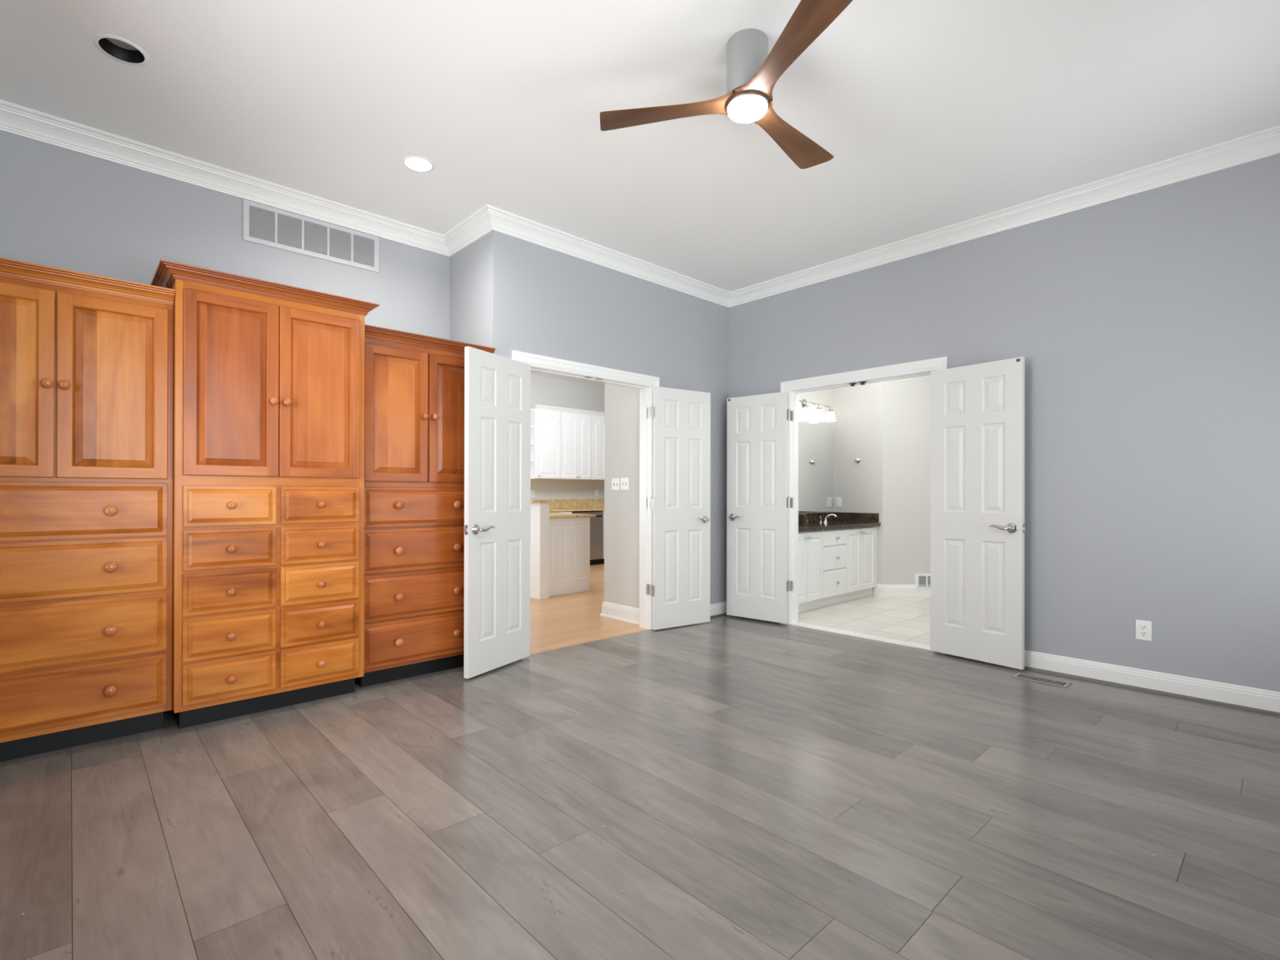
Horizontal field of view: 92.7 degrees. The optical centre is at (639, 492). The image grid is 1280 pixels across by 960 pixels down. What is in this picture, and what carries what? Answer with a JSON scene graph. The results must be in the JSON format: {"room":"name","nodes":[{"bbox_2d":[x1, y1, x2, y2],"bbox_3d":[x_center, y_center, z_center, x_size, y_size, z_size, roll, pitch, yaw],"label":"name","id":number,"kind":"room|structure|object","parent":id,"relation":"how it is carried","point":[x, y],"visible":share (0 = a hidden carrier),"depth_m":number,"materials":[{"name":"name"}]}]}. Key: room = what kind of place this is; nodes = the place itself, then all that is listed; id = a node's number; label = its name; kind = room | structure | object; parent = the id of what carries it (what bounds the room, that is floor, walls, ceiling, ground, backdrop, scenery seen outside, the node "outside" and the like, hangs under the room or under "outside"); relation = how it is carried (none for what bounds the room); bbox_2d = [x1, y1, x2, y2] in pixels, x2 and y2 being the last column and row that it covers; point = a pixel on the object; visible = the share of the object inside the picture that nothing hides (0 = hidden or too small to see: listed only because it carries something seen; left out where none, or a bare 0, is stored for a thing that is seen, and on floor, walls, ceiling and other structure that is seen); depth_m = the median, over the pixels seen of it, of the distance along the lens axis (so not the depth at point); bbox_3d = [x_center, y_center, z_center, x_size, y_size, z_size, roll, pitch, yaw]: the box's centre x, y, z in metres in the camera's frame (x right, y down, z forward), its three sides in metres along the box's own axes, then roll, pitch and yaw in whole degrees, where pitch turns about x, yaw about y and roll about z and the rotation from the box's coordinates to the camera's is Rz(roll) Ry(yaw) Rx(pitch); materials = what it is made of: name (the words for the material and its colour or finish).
{"room":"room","nodes":[
{"label":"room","id":0,"kind":"room"},
{"bbox_2d":[0,130,449,339],"bbox_3d":[-2.503,-0.469,3.731,2.780,3.250,0.120,0,0,-43],"label":"wall","id":1,"kind":"structure","parent":0,"point":[60,207],"depth_m":3.43,"materials":[{"name":"grey paint"}]},
{"bbox_2d":[242,199,378,272],"bbox_3d":[-2.123,-1.663,3.997,0.811,0.247,0.008,0,0,-43],"label":"air vent","id":2,"kind":"object","parent":1,"relation":"in","point":[263,224],"visible":1,"depth_m":3.97,"materials":[{"name":"metal"}]},
{"bbox_2d":[449,235,484,346],"bbox_3d":[-1.266,-0.465,4.531,0.120,3.250,0.638,0,0,-43],"label":"wall","id":3,"kind":"structure","parent":0,"point":[466,265],"depth_m":4.42,"materials":[{"name":"grey paint"}]},
{"bbox_2d":[530,374,604,499],"bbox_3d":[-1.857,-0.458,9.739,8.720,3.250,0.120,0,0,-43],"label":"wall","id":4,"kind":"structure","parent":0,"point":[546,391],"depth_m":10.22,"materials":[{"name":"paint"}]},
{"bbox_2d":[530,489,534,497],"bbox_3d":[-1.713,0.017,9.786,0.074,0.116,0.008,0,0,-43],"label":"wall outlet","id":5,"kind":"object","parent":4,"relation":"attached to","point":[532,491],"visible":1,"depth_m":9.78,"materials":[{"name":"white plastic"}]},
{"bbox_2d":[530,408,535,478],"bbox_3d":[-1.817,-0.751,9.455,0.231,1.070,0.349,0,0,-43],"label":"open shelf unit","id":6,"kind":"object","parent":4,"relation":"attached to","point":[532,411],"visible":0.16,"depth_m":9.43,"materials":[{"name":"paint"}]},
{"bbox_2d":[530,408,560,479],"bbox_3d":[-1.544,-0.750,9.677,0.468,1.070,0.396,0,0,-43],"label":"upper cabinet","id":7,"kind":"object","parent":4,"relation":"attached to","point":[548,423],"visible":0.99,"depth_m":9.55,"materials":[{"name":"paint"}]},
{"bbox_2d":[554,412,591,479],"bbox_3d":[-1.143,-0.749,10.051,0.619,1.070,0.396,0,0,-43],"label":"upper cabinet","id":8,"kind":"object","parent":4,"relation":"attached to","point":[575,428],"visible":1,"depth_m":9.91,"materials":[{"name":"paint"}]},
{"bbox_2d":[535,404,604,417],"bbox_3d":[-0.961,-1.317,9.984,1.738,0.068,0.045,0,0,-43],"label":"crown molding","id":9,"kind":"structure","parent":8,"relation":"attached to","point":[537,406],"depth_m":9.82,"materials":[{"name":"paint"}]},
{"bbox_2d":[595,488,598,496],"bbox_3d":[-0.754,0.002,10.680,0.080,0.116,0.008,0,0,-43],"label":"wall outlet","id":10,"kind":"object","parent":4,"relation":"attached to","point":[596,490],"visible":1,"depth_m":10.67,"materials":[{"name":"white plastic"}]},
{"bbox_2d":[591,415,604,480],"bbox_3d":[-0.680,-0.747,10.483,0.641,1.070,0.396,0,0,-43],"label":"upper cabinet","id":11,"kind":"object","parent":4,"relation":"attached to","point":[597,422],"visible":0.3,"depth_m":10.23,"materials":[{"name":"paint"}]},
{"bbox_2d":[0,564,1279,959],"bbox_3d":[0.733,1.214,5.783,10.080,0.104,9.200,0,0,-43],"label":"floor","id":12,"kind":"structure","parent":0,"point":[726,787],"depth_m":2.19,"materials":[{"name":"grey wood"}]},
{"bbox_2d":[0,257,175,761],"bbox_3d":[-2.781,0.091,2.896,0.846,2.127,0.717,0,0,-43],"label":"tall cabinet","id":13,"kind":"object","parent":12,"relation":"on","point":[86,359],"visible":1,"depth_m":2.73,"materials":[{"name":"brown wood"}]},
{"bbox_2d":[150,258,379,728],"bbox_3d":[-2.130,0.036,3.460,0.997,2.240,0.780,0,0,-43],"label":"tall cabinet","id":14,"kind":"object","parent":12,"relation":"on","point":[268,377],"visible":1,"depth_m":3.16,"materials":[{"name":"brown wood"}]},
{"bbox_2d":[355,324,495,687],"bbox_3d":[-1.519,0.095,4.074,0.858,2.127,0.717,0,0,-43],"label":"tall cabinet","id":15,"kind":"object","parent":12,"relation":"on","point":[414,418],"visible":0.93,"depth_m":3.76,"materials":[{"name":"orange wood"}]},
{"bbox_2d":[530,502,549,599],"bbox_3d":[-1.412,0.635,7.073,0.120,1.054,1.087,0,0,-43],"label":"wall","id":16,"kind":"structure","parent":12,"relation":"on","point":[540,512],"depth_m":6.68,"materials":[{"name":"paint"}]},
{"bbox_2d":[530,499,551,502],"bbox_3d":[-1.448,0.093,7.037,0.255,0.028,1.150,0,0,-43],"label":"countertop","id":17,"kind":"structure","parent":16,"relation":"on","point":[531,500],"depth_m":6.60,"materials":[{"name":"beige stone"}]},
{"bbox_2d":[549,511,572,513],"bbox_3d":[-1.490,0.730,9.522,0.606,0.871,0.696,0,0,-43],"label":"base cabinet","id":18,"kind":"object","parent":12,"relation":"on","point":[549,512],"visible":0.05,"depth_m":9.39,"materials":[{"name":"paint"}]},
{"bbox_2d":[549,517,590,595],"bbox_3d":[-1.165,0.726,7.372,0.646,0.872,0.985,0,0,-43],"label":"base cabinet","id":19,"kind":"object","parent":12,"relation":"on","point":[569,537],"visible":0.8,"depth_m":7.03,"materials":[{"name":"paint"}]},
{"bbox_2d":[549,512,595,518],"bbox_3d":[-1.138,0.274,7.391,0.710,0.028,1.055,0,0,-43],"label":"countertop","id":20,"kind":"structure","parent":19,"relation":"on","point":[552,515],"depth_m":7.12,"materials":[{"name":"beige stone"}]},
{"bbox_2d":[569,511,603,564],"bbox_3d":[-1.028,0.738,9.932,0.613,0.858,0.689,0,0,-43],"label":"dishwasher","id":21,"kind":"object","parent":12,"relation":"on","point":[596,522],"visible":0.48,"depth_m":9.83,"materials":[{"name":"silver metal"}]},
{"bbox_2d":[597,511,604,564],"bbox_3d":[-0.579,0.733,10.372,0.638,0.871,0.696,0,0,-43],"label":"base cabinet","id":22,"kind":"object","parent":12,"relation":"on","point":[602,561],"visible":0.02,"depth_m":9.93,"materials":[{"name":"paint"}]},
{"bbox_2d":[545,498,604,511],"bbox_3d":[-1.037,0.201,9.956,1.880,0.184,0.679,0,0,-43],"label":"countertop","id":23,"kind":"structure","parent":22,"relation":"on","point":[557,504],"depth_m":10.25,"materials":[{"name":"beige stone"}]},
{"bbox_2d":[798,526,877,613],"bbox_3d":[1.865,0.770,6.490,1.798,0.787,0.585,0,0,-43],"label":"bathroom vanity","id":24,"kind":"object","parent":12,"relation":"on","point":[837,566],"visible":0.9,"depth_m":6.27,"materials":[{"name":"paint"}]},
{"bbox_2d":[798,511,880,532],"bbox_3d":[1.852,0.303,6.484,1.829,0.143,0.579,0,0,-43],"label":"countertop","id":25,"kind":"structure","parent":24,"relation":"on","point":[809,522],"depth_m":6.90,"materials":[{"name":"brown stone"}]},
{"bbox_2d":[818,514,836,522],"bbox_3d":[2.111,0.289,6.895,0.202,0.099,0.114,0,0,-2],"label":"faucet","id":26,"kind":"object","parent":25,"relation":"on","point":[829,515],"visible":0.96,"depth_m":6.88,"materials":[{"name":"silver metal"}]},
{"bbox_2d":[1011,672,1071,688],"bbox_3d":[2.492,1.163,3.792,0.132,0.005,0.290,0,0,-43],"label":"floor vent","id":27,"kind":"object","parent":12,"relation":"in","point":[1019,675],"visible":1,"depth_m":3.78,"materials":[{"name":"metal"}]},
{"bbox_2d":[0,0,1279,386],"bbox_3d":[0.740,-2.037,5.788,10.320,0.295,9.440,0,0,-43],"label":"ceiling","id":28,"kind":"structure","parent":0,"point":[931,115],"depth_m":2.96,"materials":[{"name":"paint"}]},
{"bbox_2d":[92,34,150,66],"bbox_3d":[-2.226,-1.932,2.625,0.188,0.069,0.188,0,0,-43],"label":"recessed light","id":29,"kind":"object","parent":28,"relation":"in","point":[140,57],"visible":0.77,"depth_m":2.66,"materials":[{"name":"white paint"}]},
{"bbox_2d":[402,155,434,172],"bbox_3d":[-1.280,-1.925,3.528,0.174,0.063,0.174,0,0,-43],"label":"recessed light","id":30,"kind":"object","parent":28,"relation":"in","point":[420,164],"visible":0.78,"depth_m":3.56,"materials":[{"name":"white paint"}]},
{"bbox_2d":[600,0,853,168],"bbox_3d":[0.548,-1.746,2.661,1.084,0.297,1.184,0,0,-43],"label":"ceiling fan","id":31,"kind":"object","parent":28,"relation":"hanging from","point":[753,73],"visible":1,"depth_m":2.52,"materials":[{"name":"brown wood"}]},
{"bbox_2d":[727,95,767,123],"bbox_3d":[0.453,-1.617,2.579,0.164,0.038,0.164,0,0,-43],"label":"diffuser","id":32,"kind":"object","parent":31,"relation":"attached to","point":[740,108],"depth_m":2.55,"materials":[{"name":"white glass"}]},
{"bbox_2d":[483,230,834,608],"bbox_3d":[1.506,-0.456,6.999,7.540,3.250,0.725,0,0,-43],"label":"wall","id":33,"kind":"structure","parent":0,"point":[538,300],"depth_m":5.24,"materials":[{"name":"grey paint"}]},
{"bbox_2d":[463,346,530,678],"bbox_3d":[-0.928,0.123,4.033,0.153,2.045,0.625,0,0,28],"label":"door","id":34,"kind":"structure","parent":33,"relation":"in","point":[497,574],"depth_m":3.98,"materials":[{"name":"white paint"}]},
{"bbox_2d":[511,350,659,629],"bbox_3d":[-0.415,0.086,4.800,1.435,2.149,0.170,0,0,-43],"label":"trim","id":35,"kind":"structure","parent":33,"relation":"attached to","point":[539,363],"depth_m":5.19,"materials":[{"name":"white paint"}]},
{"bbox_2d":[611,478,619,490],"bbox_3d":[-0.230,-0.077,5.650,0.016,0.112,0.112,0,0,-43],"label":"light switch","id":36,"kind":"object","parent":33,"relation":"attached to","point":[615,482],"visible":1,"depth_m":5.65,"materials":[{"name":"white plastic"}]},
{"bbox_2d":[600,601,639,624],"bbox_3d":[0.549,1.098,6.230,1.980,0.134,0.605,0,0,-43],"label":"baseboard","id":37,"kind":"structure","parent":33,"relation":"attached to","point":[617,611],"depth_m":5.57,"materials":[{"name":"white paint"}]},
{"bbox_2d":[620,477,628,489],"bbox_3d":[-0.144,-0.079,5.558,0.016,0.112,0.112,0,0,-43],"label":"light switch","id":38,"kind":"object","parent":33,"relation":"attached to","point":[624,481],"visible":1,"depth_m":5.56,"materials":[{"name":"white plastic"}]},
{"bbox_2d":[0,99,1279,307],"bbox_3d":[0.303,-1.842,2.678,5.200,0.107,5.248,0,0,-43],"label":"crown molding","id":39,"kind":"structure","parent":33,"relation":"attached to","point":[15,119],"depth_m":3.96,"materials":[{"name":"white paint"}]},
{"bbox_2d":[650,386,710,630],"bbox_3d":[0.368,0.130,5.312,0.625,2.048,0.153,0,0,-34],"label":"door","id":40,"kind":"structure","parent":33,"relation":"in","point":[680,588],"depth_m":5.28,"materials":[{"name":"white paint"}]},
{"bbox_2d":[710,601,726,617],"bbox_3d":[0.508,1.104,5.553,0.962,0.119,0.029,0,0,-43],"label":"baseboard","id":41,"kind":"structure","parent":33,"relation":"attached to","point":[718,609],"depth_m":5.77,"materials":[{"name":"white paint"}]},
{"bbox_2d":[798,418,833,512],"bbox_3d":[1.699,-0.299,6.733,1.682,1.045,0.006,0,0,-43],"label":"bathroom mirror","id":42,"kind":"object","parent":33,"relation":"attached to","point":[815,439],"visible":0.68,"depth_m":7.02,"materials":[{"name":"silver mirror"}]},
{"bbox_2d":[798,511,834,523],"bbox_3d":[1.654,0.284,6.681,1.808,0.105,0.021,0,0,-43],"label":"backsplash","id":43,"kind":"structure","parent":33,"relation":"attached to","point":[810,517],"depth_m":6.97,"materials":[{"name":"brown stone"}]},
{"bbox_2d":[798,399,835,422],"bbox_3d":[1.907,-0.938,6.812,0.870,0.225,0.175,0,0,-43],"label":"vanity light","id":44,"kind":"object","parent":33,"relation":"attached to","point":[806,413],"visible":0.77,"depth_m":6.84,"materials":[{"name":"white glass"}]},
{"bbox_2d":[833,381,882,584],"bbox_3d":[2.566,-0.454,7.137,0.100,3.250,0.600,0,0,-43],"label":"wall","id":45,"kind":"structure","parent":0,"point":[858,409],"depth_m":7.08,"materials":[{"name":"paint"}]},
{"bbox_2d":[835,497,841,506],"bbox_3d":[2.363,0.118,7.273,0.008,0.112,0.072,0,0,-43],"label":"light switch","id":46,"kind":"object","parent":45,"relation":"attached to","point":[838,500],"visible":1,"depth_m":7.26,"materials":[{"name":"white plastic"}]},
{"bbox_2d":[882,374,930,584],"bbox_3d":[3.884,-0.452,6.934,2.299,3.250,0.100,0,0,0],"label":"wall","id":47,"kind":"structure","parent":0,"point":[906,402],"depth_m":6.88,"materials":[{"name":"paint"}]},
{"bbox_2d":[872,583,930,596],"bbox_3d":[3.839,1.104,6.874,2.384,0.131,0.090,0,0,2],"label":"baseboard","id":48,"kind":"structure","parent":47,"relation":"attached to","point":[883,590],"depth_m":6.86,"materials":[{"name":"white paint"}]},
{"bbox_2d":[915,573,930,588],"bbox_3d":[3.276,0.996,6.869,0.351,0.163,0.024,0,0,0],"label":"air vent","id":49,"kind":"object","parent":47,"relation":"in","point":[920,579],"visible":0.41,"depth_m":6.86,"materials":[{"name":"white metal"}]},
{"bbox_2d":[728,153,1279,692],"bbox_3d":[2.456,-0.459,4.272,0.130,3.250,4.640,0,0,-43],"label":"wall","id":50,"kind":"structure","parent":0,"point":[1145,326],"depth_m":3.67,"materials":[{"name":"grey paint"}]},
{"bbox_2d":[726,391,789,623],"bbox_3d":[1.044,0.131,5.531,0.626,2.030,0.096,0,0,39],"label":"door","id":51,"kind":"structure","parent":50,"relation":"in","point":[757,500],"depth_m":5.52,"materials":[{"name":"white paint"}]},
{"bbox_2d":[790,622,933,651],"bbox_3d":[1.784,1.186,4.975,0.115,0.060,1.236,0,0,-43],"label":"trim","id":52,"kind":"structure","parent":50,"relation":"attached to","point":[914,645],"depth_m":4.91,"materials":[{"name":"wood"}]},
{"bbox_2d":[780,356,947,653],"bbox_3d":[1.792,0.091,4.982,0.170,2.149,1.415,0,0,-43],"label":"trim","id":53,"kind":"structure","parent":50,"relation":"attached to","point":[922,367],"depth_m":5.39,"materials":[{"name":"white paint"}]},
{"bbox_2d":[930,356,1025,669],"bbox_3d":[2.292,0.133,4.201,0.096,2.030,0.626,0,0,-36],"label":"door","id":54,"kind":"structure","parent":50,"relation":"in","point":[977,411],"depth_m":4.18,"materials":[{"name":"white paint"}]},
{"bbox_2d":[755,618,1279,715],"bbox_3d":[2.414,1.106,4.194,0.029,0.119,4.583,0,0,-43],"label":"baseboard","id":55,"kind":"structure","parent":50,"relation":"attached to","point":[1251,699],"depth_m":3.55,"materials":[{"name":"white paint"}]},
{"bbox_2d":[1135,619,1151,641],"bbox_3d":[2.975,0.815,3.609,0.008,0.116,0.074,0,0,-43],"label":"wall outlet","id":56,"kind":"object","parent":50,"relation":"attached to","point":[1143,628],"visible":1,"depth_m":3.61,"materials":[{"name":"white plastic"}]},
{"bbox_2d":[1139,631,1146,636],"bbox_3d":[2.974,0.834,3.607,0.003,0.028,0.034,0,0,-43],"label":"socket","id":57,"kind":"object","parent":56,"relation":"attached to","point":[1142,633],"depth_m":3.61,"materials":[{"name":"white plastic"}]},
{"bbox_2d":[1139,624,1146,630],"bbox_3d":[2.974,0.795,3.607,0.003,0.028,0.034,0,0,-43],"label":"socket","id":58,"kind":"object","parent":56,"relation":"attached to","point":[1142,627],"depth_m":3.61,"materials":[{"name":"white plastic"}]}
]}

